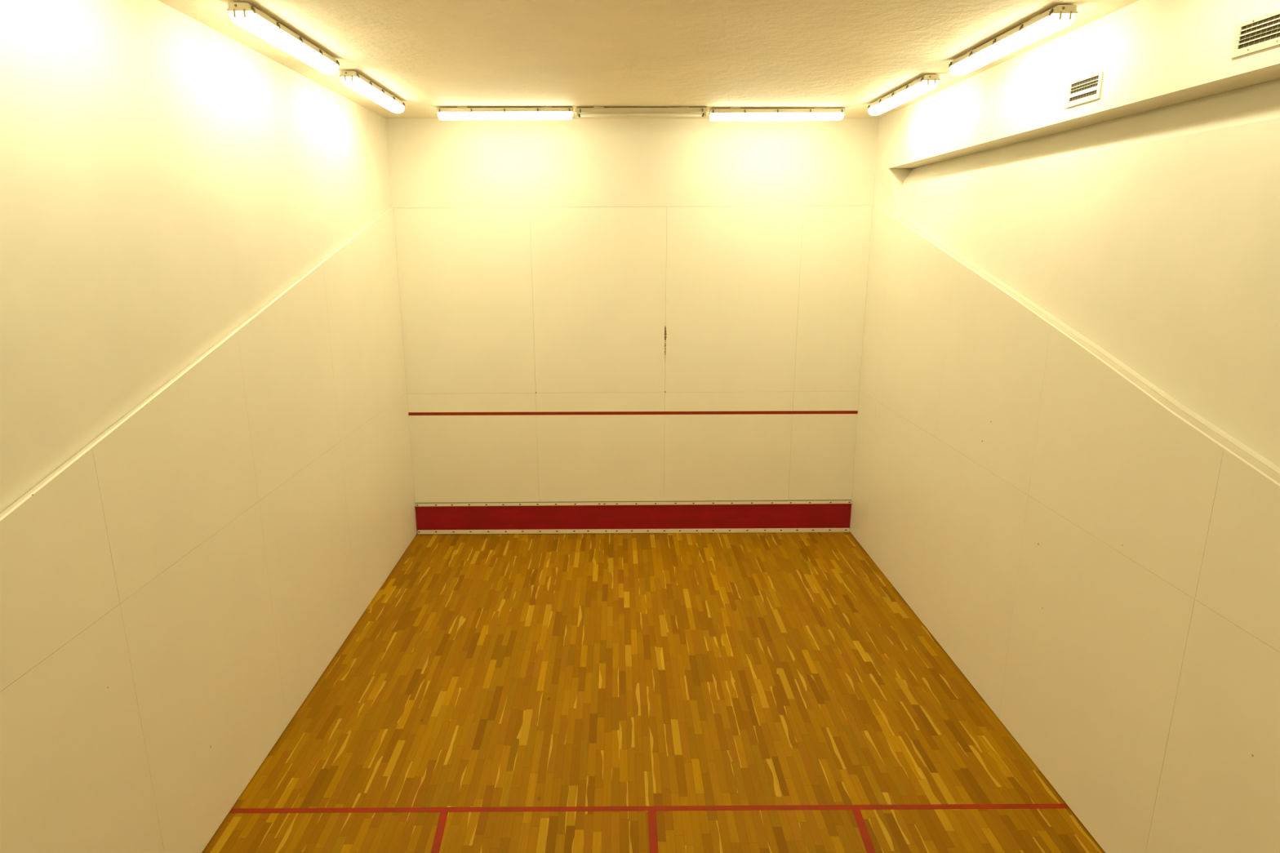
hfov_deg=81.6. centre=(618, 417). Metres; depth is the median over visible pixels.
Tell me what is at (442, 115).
diffuser
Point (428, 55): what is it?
ceiling
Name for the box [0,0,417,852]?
wall
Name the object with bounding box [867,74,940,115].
fluorescent light
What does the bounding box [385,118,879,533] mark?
wall
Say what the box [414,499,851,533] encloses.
tin
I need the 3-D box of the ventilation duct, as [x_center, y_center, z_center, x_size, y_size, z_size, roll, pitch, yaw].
[3.619,-2.113,3.609,0.420,0.712,12.620,0,14,0]
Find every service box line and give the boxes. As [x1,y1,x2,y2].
[431,812,448,852]
[852,809,875,852]
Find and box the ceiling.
[158,0,1138,118]
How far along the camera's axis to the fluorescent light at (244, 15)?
5.34 m
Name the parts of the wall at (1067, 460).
wall panel, wall panel, wall panel, wall panel, wall panel, wall panel, wall panel, wall panel, wall panel, wall panel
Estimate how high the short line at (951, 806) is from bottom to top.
0.001 m
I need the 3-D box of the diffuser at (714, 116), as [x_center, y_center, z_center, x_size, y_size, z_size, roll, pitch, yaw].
[1.892,-3.602,8.892,1.576,0.076,0.160,0,14,0]
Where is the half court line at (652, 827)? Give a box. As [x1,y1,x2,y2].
[647,810,658,852]
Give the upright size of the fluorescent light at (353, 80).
0.152 m
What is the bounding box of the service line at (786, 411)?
[408,410,857,415]
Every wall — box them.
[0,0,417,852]
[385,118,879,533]
[849,79,1279,852]
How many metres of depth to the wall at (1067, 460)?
5.32 m
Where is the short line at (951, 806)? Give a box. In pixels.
[229,804,1068,813]
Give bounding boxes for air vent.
[1065,71,1103,107]
[1230,10,1279,58]
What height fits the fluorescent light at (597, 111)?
0.124 m
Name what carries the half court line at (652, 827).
on the floor
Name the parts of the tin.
trim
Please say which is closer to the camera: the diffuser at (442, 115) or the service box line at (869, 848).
the service box line at (869, 848)
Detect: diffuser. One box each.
[437,111,572,119]
[710,111,844,120]
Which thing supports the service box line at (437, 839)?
on the floor
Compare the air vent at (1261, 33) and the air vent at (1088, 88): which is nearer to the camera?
the air vent at (1261, 33)
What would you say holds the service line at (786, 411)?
attached to the wall at (573, 264)
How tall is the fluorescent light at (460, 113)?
0.152 m
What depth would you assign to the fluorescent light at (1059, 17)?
5.42 m
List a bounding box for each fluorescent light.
[226,2,340,74]
[339,71,404,112]
[436,106,573,119]
[575,106,707,117]
[708,107,844,120]
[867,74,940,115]
[948,4,1078,75]
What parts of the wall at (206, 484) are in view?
wall panel, wall panel, wall panel, wall panel, wall panel, wall panel, wall panel, wall panel, wall panel, wall panel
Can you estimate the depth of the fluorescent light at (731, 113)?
8.81 m
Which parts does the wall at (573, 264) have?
wall panel, wall panel, wall panel, wall panel, wall panel, wall panel, wall panel, wall panel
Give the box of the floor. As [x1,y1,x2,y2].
[201,532,1105,852]
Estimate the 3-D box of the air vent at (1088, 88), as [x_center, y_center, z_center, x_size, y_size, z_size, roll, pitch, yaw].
[3.397,-2.388,5.417,0.014,0.177,0.403,0,14,0]
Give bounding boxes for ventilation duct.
[875,0,1279,172]
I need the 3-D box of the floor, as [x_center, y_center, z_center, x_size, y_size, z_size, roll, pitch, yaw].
[0.318,2.897,6.342,7.070,0.120,10.200,0,14,0]

